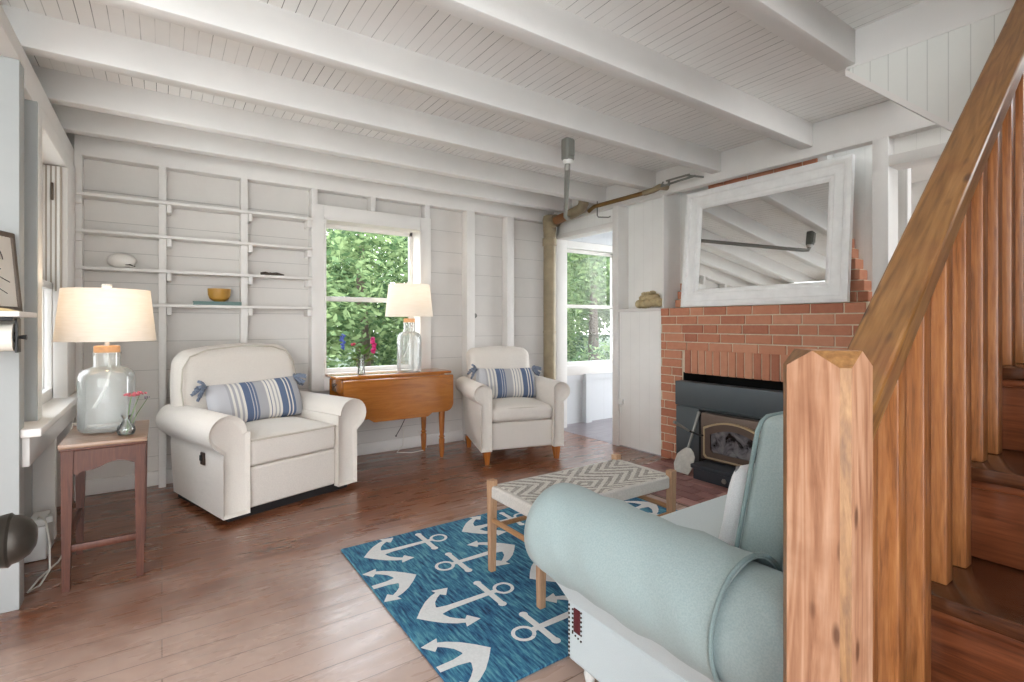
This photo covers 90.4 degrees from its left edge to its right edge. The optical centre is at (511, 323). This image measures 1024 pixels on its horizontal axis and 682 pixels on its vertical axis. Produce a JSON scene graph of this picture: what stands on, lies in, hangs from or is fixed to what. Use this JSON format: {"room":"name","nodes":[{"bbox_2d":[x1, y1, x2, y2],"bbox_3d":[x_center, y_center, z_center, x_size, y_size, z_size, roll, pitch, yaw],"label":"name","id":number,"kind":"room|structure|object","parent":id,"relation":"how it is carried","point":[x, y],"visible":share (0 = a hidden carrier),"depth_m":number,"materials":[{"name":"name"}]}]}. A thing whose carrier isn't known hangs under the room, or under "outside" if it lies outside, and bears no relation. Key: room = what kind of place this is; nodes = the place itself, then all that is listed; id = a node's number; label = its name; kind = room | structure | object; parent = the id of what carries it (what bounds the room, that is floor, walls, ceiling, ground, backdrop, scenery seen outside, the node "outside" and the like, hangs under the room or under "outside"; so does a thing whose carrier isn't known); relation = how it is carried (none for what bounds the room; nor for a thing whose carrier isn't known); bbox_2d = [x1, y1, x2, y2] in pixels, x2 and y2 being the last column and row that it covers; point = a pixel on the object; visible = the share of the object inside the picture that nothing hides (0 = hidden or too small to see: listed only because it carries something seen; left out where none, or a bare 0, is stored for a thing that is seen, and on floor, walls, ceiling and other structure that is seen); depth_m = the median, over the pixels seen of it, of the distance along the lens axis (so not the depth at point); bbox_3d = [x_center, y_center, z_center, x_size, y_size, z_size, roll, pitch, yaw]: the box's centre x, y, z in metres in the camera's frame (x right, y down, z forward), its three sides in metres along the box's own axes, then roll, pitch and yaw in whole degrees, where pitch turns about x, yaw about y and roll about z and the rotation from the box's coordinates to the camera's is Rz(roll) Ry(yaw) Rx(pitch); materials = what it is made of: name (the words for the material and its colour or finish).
{"room":"living room","nodes":[
{"label":"living room","id":0,"kind":"room"},
{"bbox_2d":[0,56,23,613],"bbox_3d":[-2.514,-0.089,1.735,1.227,2.478,0.090,0,0,-35],"label":"wall panel","id":1,"kind":"object","parent":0,"point":[11,70],"visible":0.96,"depth_m":2.03,"materials":[{"name":"grey paint"}]},
{"bbox_2d":[0,311,36,317],"bbox_3d":[-2.091,-0.036,1.783,0.580,0.020,0.309,0,0,-35],"label":"shelf","id":2,"kind":"object","parent":1,"relation":"attached to","point":[20,314],"visible":1,"depth_m":1.82,"materials":[{"name":"white paint"}]},
{"bbox_2d":[0,308,17,310],"bbox_3d":[-1.862,-0.054,1.799,0.175,0.016,0.055,0,0,-35],"label":"pamphlet","id":3,"kind":"object","parent":2,"relation":"on","point":[1,309],"visible":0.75,"depth_m":1.81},
{"bbox_2d":[0,230,22,311],"bbox_3d":[-1.927,-0.203,1.853,0.047,0.312,0.340,0,0,-15],"label":"framed drawing","id":4,"kind":"object","parent":2,"relation":"on","point":[10,291],"visible":0.95,"depth_m":1.98,"materials":[{"name":"beige paper"}]},
{"bbox_2d":[0,236,17,306],"bbox_3d":[-1.929,-0.202,1.853,0.040,0.308,0.336,0,0,-15],"label":"artwork","id":5,"kind":"object","parent":4,"relation":"attached to","point":[8,253],"depth_m":1.97},
{"bbox_2d":[0,317,27,352],"bbox_3d":[-2.076,0.041,1.776,0.556,0.134,0.120,0,0,-35],"label":"towel holder","id":6,"kind":"object","parent":2,"relation":"attached to","point":[17,336],"visible":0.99,"depth_m":1.90,"materials":[{"name":"black metal"}]},
{"bbox_2d":[0,323,14,350],"bbox_3d":[-2.084,0.050,1.776,0.500,0.104,0.104,0,0,-35],"label":"roll","id":7,"kind":"object","parent":6,"relation":"on","point":[7,330],"visible":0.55,"depth_m":1.88,"materials":[{"name":"paper"}]},
{"bbox_2d":[24,464,31,517],"bbox_3d":[-2.602,-0.099,2.701,0.100,2.498,1.600,0,0,-35],"label":"wall","id":8,"kind":"structure","parent":0,"point":[27,470],"depth_m":2.59,"materials":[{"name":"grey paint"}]},
{"bbox_2d":[0,4,73,163],"bbox_3d":[-1.369,-1.062,1.079,0.090,0.145,5.330,0,0,-35],"label":"trim","id":9,"kind":"structure","parent":8,"relation":"attached to","point":[10,46],"depth_m":2.19,"materials":[{"name":"white paint"}]},
{"bbox_2d":[32,437,56,538],"bbox_3d":[-2.492,0.865,2.709,0.090,0.570,0.050,0,0,-35],"label":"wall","id":10,"kind":"structure","parent":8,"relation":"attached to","point":[44,468],"depth_m":2.69,"materials":[{"name":"white paint"}]},
{"bbox_2d":[20,99,76,466],"bbox_3d":[-2.452,-0.205,2.616,0.250,1.590,1.430,0,0,-35],"label":"window","id":11,"kind":"structure","parent":8,"relation":"in","point":[57,395],"depth_m":2.68,"materials":[{"name":"white paint"}]},
{"bbox_2d":[57,419,73,506],"bbox_3d":[-2.858,0.080,3.240,0.090,2.140,0.080,0,0,-35],"label":"stud","id":12,"kind":"object","parent":8,"relation":"attached to","point":[63,434],"visible":0.1,"depth_m":3.20,"materials":[{"name":"white paint"}]},
{"bbox_2d":[65,132,542,480],"bbox_3d":[-1.348,-0.099,4.512,4.300,2.498,0.100,0,0,-35],"label":"wall","id":13,"kind":"structure","parent":0,"point":[186,328],"depth_m":3.92,"materials":[{"name":"white wood"}]},
{"bbox_2d":[74,153,83,500],"bbox_3d":[-2.856,0.020,3.352,0.040,2.260,0.100,0,0,-35],"label":"stud","id":14,"kind":"object","parent":13,"relation":"attached to","point":[78,158],"visible":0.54,"depth_m":3.31,"materials":[{"name":"white paint"}]},
{"bbox_2d":[159,166,165,487],"bbox_3d":[-2.483,0.020,3.608,0.045,2.260,0.100,0,0,-35],"label":"stud","id":15,"kind":"object","parent":13,"relation":"attached to","point":[162,170],"visible":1,"depth_m":3.57,"materials":[{"name":"white paint"}]},
{"bbox_2d":[75,191,312,229],"bbox_3d":[-2.253,-0.820,3.739,1.468,0.075,0.144,0,0,-35],"label":"wall shelf","id":16,"kind":"object","parent":13,"relation":"attached to","point":[307,221],"visible":0.87,"depth_m":3.65,"materials":[{"name":"white paint"}]},
{"bbox_2d":[75,228,312,257],"bbox_3d":[-2.253,-0.581,3.739,1.468,0.075,0.144,0,0,-35],"label":"wall shelf","id":17,"kind":"object","parent":13,"relation":"attached to","point":[78,231],"visible":0.92,"depth_m":3.64,"materials":[{"name":"white paint"}]},
{"bbox_2d":[75,265,312,287],"bbox_3d":[-2.253,-0.340,3.739,1.468,0.075,0.144,0,0,-35],"label":"wall shelf","id":18,"kind":"object","parent":13,"relation":"attached to","point":[78,269],"visible":0.87,"depth_m":3.63,"materials":[{"name":"white paint"}]},
{"bbox_2d":[107,253,136,267],"bbox_3d":[-2.659,-0.430,3.463,0.162,0.104,0.099,0,0,-25],"label":"seashell","id":19,"kind":"object","parent":18,"relation":"on","point":[119,260],"visible":0.87,"depth_m":3.43,"materials":[{"name":"white"}]},
{"bbox_2d":[260,272,283,275],"bbox_3d":[-1.881,-0.394,3.990,0.172,0.030,0.050,0,0,-40],"label":"driftwood","id":20,"kind":"object","parent":18,"relation":"on","point":[261,273],"visible":0.93,"depth_m":3.97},
{"bbox_2d":[152,304,312,315],"bbox_3d":[-2.253,-0.101,3.739,1.468,0.075,0.144,0,0,-35],"label":"wall shelf","id":21,"kind":"object","parent":13,"relation":"attached to","point":[307,310],"visible":0.69,"depth_m":3.80,"materials":[{"name":"white paint"}]},
{"bbox_2d":[193,301,241,305],"bbox_3d":[-2.193,-0.152,3.780,0.307,0.026,0.126,0,0,-35],"label":"book","id":22,"kind":"object","parent":21,"relation":"on","point":[194,302],"visible":0.94,"depth_m":3.72,"materials":[{"name":"paper"}]},
{"bbox_2d":[207,288,230,301],"bbox_3d":[-2.184,-0.213,3.790,0.152,0.095,0.152,0,0,-35],"label":"bowl","id":23,"kind":"object","parent":22,"relation":"on","point":[215,294],"visible":0.94,"depth_m":3.73,"materials":[{"name":"ceramic"}]},
{"bbox_2d":[239,178,247,342],"bbox_3d":[-2.061,0.020,3.899,0.046,2.260,0.100,0,0,-35],"label":"stud","id":24,"kind":"object","parent":13,"relation":"attached to","point":[243,183],"visible":0.56,"depth_m":3.86,"materials":[{"name":"white paint"}]},
{"bbox_2d":[85,430,462,495],"bbox_3d":[-1.261,1.100,4.500,3.970,0.100,0.018,0,0,-35],"label":"baseboard","id":25,"kind":"structure","parent":13,"relation":"attached to","point":[126,482],"depth_m":4.43,"materials":[{"name":"white paint"}]},
{"bbox_2d":[309,188,317,204],"bbox_3d":[-1.639,-1.040,4.190,0.045,0.140,0.100,0,0,-35],"label":"stud","id":26,"kind":"object","parent":13,"relation":"attached to","point":[313,193],"visible":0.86,"depth_m":4.15,"materials":[{"name":"white paint"}]},
{"bbox_2d":[74,134,553,223],"bbox_3d":[-1.217,-1.216,4.481,4.020,0.223,0.100,0,0,-35],"label":"ceiling beam","id":27,"kind":"structure","parent":13,"relation":"attached to","point":[91,148],"depth_m":4.01,"materials":[{"name":"white paint"}]},
{"bbox_2d":[308,203,430,391],"bbox_3d":[-1.245,-0.215,4.504,1.060,1.530,0.230,0,0,-35],"label":"window","id":28,"kind":"structure","parent":13,"relation":"in","point":[417,230],"depth_m":4.39,"materials":[{"name":"white paint"}]},
{"bbox_2d":[367,197,375,211],"bbox_3d":[-1.236,-1.040,4.467,0.043,0.140,0.100,0,0,-35],"label":"stud","id":29,"kind":"object","parent":13,"relation":"attached to","point":[371,202],"visible":0.76,"depth_m":4.43,"materials":[{"name":"white paint"}]},
{"bbox_2d":[421,205,429,218],"bbox_3d":[-0.811,-1.040,4.760,0.045,0.140,0.100,0,0,-35],"label":"stud","id":30,"kind":"object","parent":13,"relation":"attached to","point":[425,210],"visible":0.76,"depth_m":4.72,"materials":[{"name":"white paint"}]},
{"bbox_2d":[462,211,474,440],"bbox_3d":[-0.430,0.020,5.022,0.090,2.260,0.100,0,0,-35],"label":"stud","id":31,"kind":"object","parent":13,"relation":"attached to","point":[468,217],"visible":0.66,"depth_m":4.99,"materials":[{"name":"white paint"}]},
{"bbox_2d":[502,216,513,346],"bbox_3d":[-0.041,0.020,5.290,0.085,2.260,0.100,0,0,-35],"label":"stud","id":32,"kind":"object","parent":13,"relation":"attached to","point":[507,222],"visible":0.56,"depth_m":5.25,"materials":[{"name":"white paint"}]},
{"bbox_2d":[0,418,686,681],"bbox_3d":[0.860,1.179,2.718,7.900,0.062,5.500,0,0,-35],"label":"floor","id":33,"kind":"structure","parent":0,"point":[273,595],"depth_m":2.23,"materials":[{"name":"red wood"}]},
{"bbox_2d":[0,513,37,568],"bbox_3d":[-0.293,0.145,0.159,0.108,1.990,0.835,0,0,-35],"label":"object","id":34,"kind":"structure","parent":33,"relation":"on","point":[18,533],"depth_m":0.46,"materials":[{"name":"black metal"}]},
{"bbox_2d":[24,510,53,562],"bbox_3d":[-2.362,1.049,2.550,0.107,0.198,0.220,0,0,-35],"label":"cable box","id":35,"kind":"object","parent":33,"relation":"on","point":[41,550],"depth_m":2.47,"materials":[{"name":"white plastic"}]},
{"bbox_2d":[27,423,98,592],"bbox_3d":[-2.108,0.824,2.390,0.247,0.645,0.430,0,0,-35],"label":"lamp cord","id":36,"kind":"object","parent":33,"relation":"on","point":[38,517],"visible":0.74,"depth_m":2.38,"materials":[{"name":"plastic"}]},
{"bbox_2d":[57,420,149,592],"bbox_3d":[-1.937,0.833,2.442,0.310,0.635,0.500,0,0,-35],"label":"end table","id":37,"kind":"object","parent":33,"relation":"on","point":[80,453],"visible":0.98,"depth_m":2.28,"materials":[{"name":"brown wood"}]},
{"bbox_2d":[52,284,155,433],"bbox_3d":[-1.968,0.158,2.469,0.394,0.704,0.394,0,0,-35],"label":"table lamp","id":38,"kind":"object","parent":37,"relation":"on","point":[107,314],"visible":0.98,"depth_m":2.36,"materials":[{"name":"clear glass"}]},
{"bbox_2d":[116,414,135,434],"bbox_3d":[-1.792,0.467,2.360,0.074,0.089,0.074,0,0,-35],"label":"bud vase","id":39,"kind":"object","parent":37,"relation":"on","point":[122,416],"visible":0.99,"depth_m":2.36,"materials":[{"name":"clear glass"}]},
{"bbox_2d":[123,391,146,432],"bbox_3d":[-1.772,0.413,2.394,0.066,0.191,0.078,0,0,8],"label":"flower sprig","id":40,"kind":"object","parent":39,"relation":"in","point":[138,393],"visible":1,"depth_m":2.37,"materials":[{"name":"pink plant"}]},
{"bbox_2d":[127,396,149,432],"bbox_3d":[-1.756,0.426,2.391,0.028,0.166,0.092,0,0,35],"label":"flower sprig","id":41,"kind":"object","parent":39,"relation":"in","point":[146,397],"visible":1,"depth_m":2.40,"materials":[{"name":"green plant"}]},
{"bbox_2d":[156,343,365,521],"bbox_3d":[-1.701,0.645,3.489,0.840,1.010,1.052,0,0,37],"label":"recliner","id":42,"kind":"object","parent":33,"relation":"on","point":[231,468],"visible":0.94,"depth_m":3.27,"materials":[{"name":"beige fabric"}]},
{"bbox_2d":[190,373,306,421],"bbox_3d":[-1.773,0.549,3.539,0.238,0.371,0.782,0,0,34],"label":"lumbar pillow","id":43,"kind":"object","parent":42,"relation":"on","point":[276,397],"visible":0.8,"depth_m":3.48,"materials":[{"name":"blue fabric"}]},
{"bbox_2d":[245,416,334,465],"bbox_3d":[-1.641,0.752,3.444,0.660,0.200,0.590,0,0,37],"label":"seat cushion","id":44,"kind":"object","parent":42,"relation":"on","point":[277,440],"depth_m":3.27,"materials":[{"name":"beige fabric"}]},
{"bbox_2d":[325,368,452,456],"bbox_3d":[-1.020,0.780,4.301,1.000,0.740,0.396,0,0,-35],"label":"table","id":45,"kind":"object","parent":33,"relation":"on","point":[394,394],"visible":0.71,"depth_m":4.17,"materials":[{"name":"brown wood"}]},
{"bbox_2d":[357,354,365,373],"bbox_3d":[-1.227,0.325,4.134,0.072,0.162,0.072,0,0,-35],"label":"flower vase","id":46,"kind":"object","parent":45,"relation":"on","point":[357,354],"visible":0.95,"depth_m":4.12,"materials":[{"name":"clear glass"}]},
{"bbox_2d":[339,334,360,372],"bbox_3d":[-1.295,0.237,4.075,0.174,0.322,0.045,0,0,-35],"label":"delphinium","id":47,"kind":"object","parent":46,"relation":"in","point":[341,339],"visible":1,"depth_m":4.03,"materials":[{"name":"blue plant"}]},
{"bbox_2d":[351,343,369,372],"bbox_3d":[-1.228,0.273,4.124,0.175,0.249,0.079,0,0,-35],"label":"flower","id":48,"kind":"object","parent":46,"relation":"in","point":[352,344],"visible":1,"depth_m":4.11,"materials":[{"name":"green plant"}]},
{"bbox_2d":[344,344,377,371],"bbox_3d":[-1.220,0.278,4.143,0.292,0.239,0.129,0,0,-35],"label":"greenery","id":49,"kind":"object","parent":46,"relation":"in","point":[359,347],"visible":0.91,"depth_m":4.13,"materials":[{"name":"green plant"}]},
{"bbox_2d":[351,337,376,370],"bbox_3d":[-1.208,0.251,4.118,0.230,0.294,0.055,0,0,-43],"label":"snapdragon","id":50,"kind":"object","parent":46,"relation":"in","point":[372,340],"visible":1,"depth_m":4.16,"materials":[{"name":"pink plant"}]},
{"bbox_2d":[385,282,432,371],"bbox_3d":[-0.896,0.018,4.429,0.410,0.774,0.410,0,0,-35],"label":"table lamp","id":51,"kind":"object","parent":45,"relation":"on","point":[409,299],"visible":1,"depth_m":4.29,"materials":[{"name":"clear glass"}]},
{"bbox_2d":[397,427,426,452],"bbox_3d":[-0.899,1.047,4.623,0.210,0.197,0.260,0,0,10],"label":"extension cord","id":52,"kind":"object","parent":33,"relation":"on","point":[403,427],"visible":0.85,"depth_m":4.58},
{"bbox_2d":[341,497,677,681],"bbox_3d":[0.258,1.143,2.573,1.855,0.012,1.275,0,0,-35],"label":"area rug","id":53,"kind":"object","parent":33,"relation":"on","point":[470,622],"visible":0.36,"depth_m":2.12,"materials":[{"name":"fabric"}]},
{"bbox_2d":[487,453,675,608],"bbox_3d":[0.346,0.929,2.424,0.846,0.418,0.404,0,0,-35],"label":"bench","id":54,"kind":"object","parent":53,"relation":"on","point":[616,478],"visible":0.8,"depth_m":2.39,"materials":[{"name":"brown wood"}]},
{"bbox_2d":[455,346,569,464],"bbox_3d":[-0.035,0.683,4.615,0.853,0.934,0.833,0,0,-19],"label":"armchair","id":55,"kind":"object","parent":33,"relation":"on","point":[491,424],"visible":0.94,"depth_m":4.32,"materials":[{"name":"beige fabric"}]},
{"bbox_2d":[467,364,541,398],"bbox_3d":[-0.048,0.555,4.654,0.718,0.393,0.224,0,0,-22],"label":"lumbar pillow","id":56,"kind":"object","parent":55,"relation":"on","point":[512,382],"visible":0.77,"depth_m":4.60,"materials":[{"name":"blue fabric"}]},
{"bbox_2d":[492,397,551,421],"bbox_3d":[0.007,0.735,4.491,0.542,0.155,0.560,0,0,-19],"label":"seat cushion","id":57,"kind":"object","parent":55,"relation":"on","point":[507,409],"depth_m":4.27,"materials":[{"name":"beige fabric"}]},
{"bbox_2d":[543,200,588,379],"bbox_3d":[0.546,-0.052,5.209,0.152,2.404,0.662,0,0,-35],"label":"drain pipe","id":58,"kind":"object","parent":33,"relation":"on","point":[550,222],"visible":0.91,"depth_m":5.36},
{"bbox_2d":[556,411,782,681],"bbox_3d":[1.064,0.688,1.805,1.936,0.925,0.855,0,0,-35],"label":"loveseat","id":59,"kind":"object","parent":33,"relation":"on","point":[748,634],"visible":0.2,"depth_m":1.24,"materials":[{"name":"green fabric"}]},
{"bbox_2d":[524,483,781,681],"bbox_3d":[0.334,0.642,1.387,0.303,0.275,0.678,0,0,-35],"label":"cover","id":60,"kind":"object","parent":59,"relation":"on","point":[666,582],"visible":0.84,"depth_m":1.24,"materials":[{"name":"fabric"}]},
{"bbox_2d":[660,494,726,537],"bbox_3d":[1.031,0.792,1.852,1.400,0.225,0.620,0,0,-35],"label":"seat cushion","id":61,"kind":"object","parent":59,"relation":"on","point":[707,516],"depth_m":1.83,"materials":[{"name":"white fabric"}]},
{"bbox_2d":[718,463,754,547],"bbox_3d":[0.740,0.560,1.500,0.400,0.362,0.125,0,0,-35],"label":"throw pillow","id":62,"kind":"object","parent":59,"relation":"on","point":[734,499],"visible":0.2,"depth_m":1.38,"materials":[{"name":"white fabric"}]},
{"bbox_2d":[740,414,782,566],"bbox_3d":[0.901,0.475,1.433,0.685,0.500,0.208,0,0,-35],"label":"cushion","id":63,"kind":"object","parent":59,"relation":"on","point":[762,531],"depth_m":1.24,"materials":[{"name":"fabric"}]},
{"bbox_2d":[641,158,871,506],"bbox_3d":[1.529,-0.067,3.592,1.165,2.434,1.591,0,0,-35],"label":"brick fireplace","id":64,"kind":"object","parent":33,"relation":"on","point":[746,346],"visible":0.22,"depth_m":3.75,"materials":[{"name":"brick"}]},
{"bbox_2d":[674,411,700,474],"bbox_3d":[1.365,0.903,3.908,0.198,0.455,0.164,0,0,-35],"label":"shovel","id":65,"kind":"object","parent":64,"relation":"on","point":[685,457],"visible":0.98,"depth_m":3.89,"materials":[{"name":"metal"}]},
{"bbox_2d":[673,380,782,487],"bbox_3d":[1.563,0.798,3.624,0.402,0.673,1.125,0,0,-35],"label":"insert","id":66,"kind":"object","parent":64,"relation":"in","point":[730,415],"visible":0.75,"depth_m":3.72,"materials":[{"name":"grey metal"}]},
{"bbox_2d":[699,409,760,466],"bbox_3d":[1.631,0.900,3.674,0.085,0.470,0.660,0,0,-35],"label":"door","id":67,"kind":"structure","parent":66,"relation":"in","point":[733,444],"depth_m":3.69,"materials":[{"name":"brown metal"}]},
{"bbox_2d":[681,153,854,307],"bbox_3d":[1.807,-0.614,3.754,0.124,0.955,1.250,0,0,-35],"label":"wall mirror","id":68,"kind":"object","parent":64,"relation":"on","point":[784,237],"visible":1,"depth_m":3.65,"materials":[{"name":"white wood"}]},
{"bbox_2d":[698,182,828,288],"bbox_3d":[1.823,-0.613,3.765,0.078,0.912,1.210,0,0,-35],"label":"mirror glass","id":69,"kind":"object","parent":68,"relation":"attached to","point":[752,235],"depth_m":3.71,"materials":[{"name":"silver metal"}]},
{"bbox_2d":[931,363,1023,681],"bbox_3d":[1.766,0.002,1.168,2.755,2.296,0.920,0,0,-35],"label":"staircase","id":70,"kind":"structure","parent":33,"relation":"on","point":[977,618],"depth_m":1.02,"materials":[{"name":"brown wood"}]},
{"bbox_2d":[783,0,1023,681],"bbox_3d":[1.206,-0.141,1.272,1.862,2.583,0.096,0,0,-35],"label":"stair railing","id":71,"kind":"object","parent":70,"relation":"attached to","point":[883,433],"visible":1,"depth_m":0.95,"materials":[{"name":"brown wood"}]},
{"bbox_2d":[0,0,924,186],"bbox_3d":[-0.198,-1.353,2.050,5.400,0.050,5.600,0,0,-35],"label":"ceiling","id":72,"kind":"structure","parent":0,"point":[712,38],"depth_m":2.56,"materials":[{"name":"paint"}]},
{"bbox_2d":[51,103,571,212],"bbox_3d":[-1.077,-1.256,4.216,4.110,0.163,0.085,0,0,-35],"label":"ceiling beam","id":73,"kind":"structure","parent":72,"relation":"attached to","point":[73,120],"depth_m":3.73,"materials":[{"name":"paint"}]},
{"bbox_2d":[32,65,605,203],"bbox_3d":[-0.793,-1.256,3.804,4.110,0.163,0.085,0,0,-35],"label":"ceiling beam","id":74,"kind":"structure","parent":72,"relation":"attached to","point":[60,87],"depth_m":3.27,"materials":[{"name":"paint"}]},
{"bbox_2d":[1,5,655,189],"bbox_3d":[-0.453,-1.256,3.310,4.110,0.163,0.085,0,0,-35],"label":"ceiling beam","id":75,"kind":"structure","parent":72,"relation":"attached to","point":[39,35],"depth_m":2.71,"materials":[{"name":"paint"}]},
{"bbox_2d":[90,0,720,173],"bbox_3d":[-0.569,-1.256,2.465,5.260,0.163,0.085,0,0,-35],"label":"ceiling beam","id":76,"kind":"structure","parent":72,"relation":"attached to","point":[256,23],"depth_m":2.44,"materials":[{"name":"paint"}]},
{"bbox_2d":[561,137,574,220],"bbox_3d":[0.453,-1.061,4.166,0.082,0.208,2.044,0,0,6],"label":"ceiling pipe","id":77,"kind":"object","parent":76,"relation":"attached to","point":[567,144],"visible":1,"depth_m":3.18,"materials":[{"name":"grey metal"}]},
{"bbox_2d":[414,0,812,149],"bbox_3d":[-0.189,-1.256,1.913,5.260,0.163,0.085,0,0,-35],"label":"ceiling beam","id":78,"kind":"structure","parent":72,"relation":"attached to","point":[543,25],"depth_m":2.36,"materials":[{"name":"paint"}]},
{"bbox_2d":[720,0,854,71],"bbox_3d":[-0.227,-1.256,1.122,4.300,0.163,0.085,0,0,-35],"label":"ceiling beam","id":79,"kind":"structure","parent":72,"relation":"attached to","point":[807,25],"depth_m":2.08,"materials":[{"name":"paint"}]},
{"bbox_2d":[846,0,1015,70],"bbox_3d":[2.152,-1.252,1.513,0.100,0.173,2.050,0,0,-35],"label":"ceiling beam","id":80,"kind":"structure","parent":72,"relation":"attached to","point":[925,20],"depth_m":2.10,"materials":[{"name":"paint"}]},
{"bbox_2d":[567,231,612,423],"bbox_3d":[1.513,-0.089,6.440,2.600,2.478,0.170,0,0,-35],"label":"wall","id":81,"kind":"structure","parent":0,"point":[590,398],"depth_m":5.94,"materials":[{"name":"paint"}]},
{"bbox_2d":[556,239,566,427],"bbox_3d":[0.534,0.090,5.605,0.160,2.120,0.045,0,0,-35],"label":"post","id":82,"kind":"object","parent":81,"relation":"attached to","point":[561,248],"visible":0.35,"depth_m":5.58,"materials":[{"name":"white paint"}]},
{"bbox_2d":[567,240,612,375],"bbox_3d":[0.921,-0.185,6.044,1.065,1.550,0.150,0,0,-35],"label":"window","id":83,"kind":"structure","parent":81,"relation":"in","point":[595,366],"depth_m":6.05,"materials":[{"name":"white paint"}]},
{"bbox_2d":[556,127,951,308],"bbox_3d":[1.888,-0.089,3.808,0.290,2.478,4.730,0,0,-35],"label":"wall","id":84,"kind":"structure","parent":0,"point":[656,227],"depth_m":4.46,"materials":[{"name":"white paint"}]},
{"bbox_2d":[556,222,612,239],"bbox_3d":[0.785,-0.950,5.241,0.160,0.050,0.840,0,0,-35],"label":"trim","id":85,"kind":"structure","parent":84,"relation":"attached to","point":[607,227],"depth_m":5.19,"materials":[{"name":"white paint"}]},
{"bbox_2d":[613,206,627,445],"bbox_3d":[1.045,0.016,4.864,0.160,2.268,0.075,0,0,-35],"label":"post","id":86,"kind":"object","parent":84,"relation":"attached to","point":[620,214],"visible":0.72,"depth_m":4.82,"materials":[{"name":"white paint"}]},
{"bbox_2d":[587,184,668,212],"bbox_3d":[1.036,-1.136,4.638,0.156,0.106,0.871,0,0,-35],"label":"pipe","id":87,"kind":"object","parent":84,"relation":"attached to","point":[658,187],"visible":0.95,"depth_m":4.49,"materials":[{"name":"metal"}]},
{"bbox_2d":[618,311,660,454],"bbox_3d":[1.151,0.514,4.600,0.085,1.252,0.480,0,0,-35],"label":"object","id":88,"kind":"structure","parent":84,"relation":"in","point":[639,402],"depth_m":4.59,"materials":[{"name":"white paint"}]},
{"bbox_2d":[618,308,661,311],"bbox_3d":[1.200,-0.126,4.628,0.152,0.028,0.490,0,0,-35],"label":"ledge","id":89,"kind":"object","parent":84,"relation":"attached to","point":[638,309],"visible":0.66,"depth_m":4.57,"materials":[{"name":"white paint"}]},
{"bbox_2d":[635,291,661,307],"bbox_3d":[1.231,-0.218,4.558,0.122,0.159,0.299,0,0,-35],"label":"coral stone","id":90,"kind":"object","parent":89,"relation":"on","point":[647,299],"visible":0.98,"depth_m":4.51,"materials":[{"name":"stone"}]},
{"bbox_2d":[661,173,703,186],"bbox_3d":[1.359,-1.153,4.126,0.165,0.046,0.348,0,0,-35],"label":"hanger","id":91,"kind":"object","parent":84,"relation":"attached to","point":[669,183],"visible":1,"depth_m":4.07,"materials":[{"name":"grey metal"}]},
{"bbox_2d":[554,100,939,219],"bbox_3d":[1.781,-1.220,3.734,0.070,0.216,4.730,0,0,-35],"label":"ceiling beam","id":92,"kind":"structure","parent":84,"relation":"attached to","point":[858,128],"depth_m":3.47,"materials":[{"name":"white paint"}]},
{"bbox_2d":[872,136,897,295],"bbox_3d":[2.272,0.016,3.092,0.150,2.268,0.085,0,0,-35],"label":"post","id":93,"kind":"object","parent":84,"relation":"attached to","point":[884,177],"visible":0.35,"depth_m":3.05,"materials":[{"name":"white paint"}]},
{"bbox_2d":[818,154,911,303],"bbox_3d":[3.934,-0.050,3.014,2.500,2.400,2.900,0,0,-35],"label":"wall","id":94,"kind":"structure","parent":0,"point":[831,156],"depth_m":3.46,"materials":[{"name":"white paint"}]},
{"bbox_2d":[889,142,946,169],"bbox_3d":[2.725,-0.968,2.433,0.150,0.065,1.515,0,0,-35],"label":"trim","id":95,"kind":"structure","parent":94,"relation":"attached to","point":[930,154],"depth_m":2.92,"materials":[{"name":"white paint"}]},
{"bbox_2d":[911,180,928,214],"bbox_3d":[3.669,-0.935,2.783,0.100,0.230,2.820,0,0,-35],"label":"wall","id":96,"kind":"structure","parent":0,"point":[917,188],"depth_m":3.72,"materials":[{"name":"paint"}]},
{"bbox_2d":[911,163,936,182],"bbox_3d":[3.737,-1.040,2.878,1.980,0.420,2.900,0,0,-35],"label":"ceiling","id":97,"kind":"structure","parent":0,"point":[920,173],"depth_m":3.58,"materials":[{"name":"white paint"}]},
{"bbox_2d":[850,9,1010,124],"bbox_3d":[1.722,-0.873,2.088,0.035,0.586,0.585,0,0,-35],"label":"wall","id":98,"kind":"structure","parent":0,"point":[939,74],"depth_m":2.04,"materials":[{"name":"paint"}]},
{"bbox_2d":[845,69,954,131],"bbox_3d":[1.746,-0.851,2.105,0.135,0.622,0.605,0,0,-35],"label":"trim","id":99,"kind":"structure","parent":98,"relation":"attached to","point":[894,98],"depth_m":2.15,"materials":[{"name":"white paint"}]},
{"label":"outside","id":100,"kind":"structure","parent":0,"visible":0},
{"bbox_2d":[326,334,609,367],"bbox_3d":[-18.607,1.760,44.632,100.000,0.020,85.380,0,0,-35],"label":"lawn","id":101,"kind":"structure","parent":100,"point":[608,338],"depth_m":28.22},
{"bbox_2d":[326,229,408,367],"bbox_3d":[-2.532,0.019,9.354,5.111,4.888,5.579,0,0,9],"label":"tree","id":102,"kind":"object","parent":101,"relation":"on","point":[362,263],"visible":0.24,"depth_m":8.17,"materials":[{"name":"green plant"}]},
{"bbox_2d":[326,229,408,365],"bbox_3d":[-4.123,-1.158,14.587,8.962,7.737,7.534,0,0,2],"label":"tree","id":103,"kind":"object","parent":101,"relation":"on","point":[342,232],"visible":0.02,"depth_m":13.71,"materials":[{"name":"green plant"}]},
{"bbox_2d":[567,253,609,361],"bbox_3d":[1.671,-0.185,12.107,5.559,4.948,6.132,0,0,42],"label":"tree","id":104,"kind":"object","parent":101,"relation":"on","point":[577,265],"visible":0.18,"depth_m":11.52,"materials":[{"name":"green plant"}]},
{"bbox_2d":[567,257,609,360],"bbox_3d":[2.991,-1.144,19.074,7.984,6.877,9.264,0,0,-37],"label":"tree","id":105,"kind":"object","parent":101,"relation":"on","point":[601,322],"visible":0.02,"depth_m":17.70,"materials":[{"name":"green plant"}]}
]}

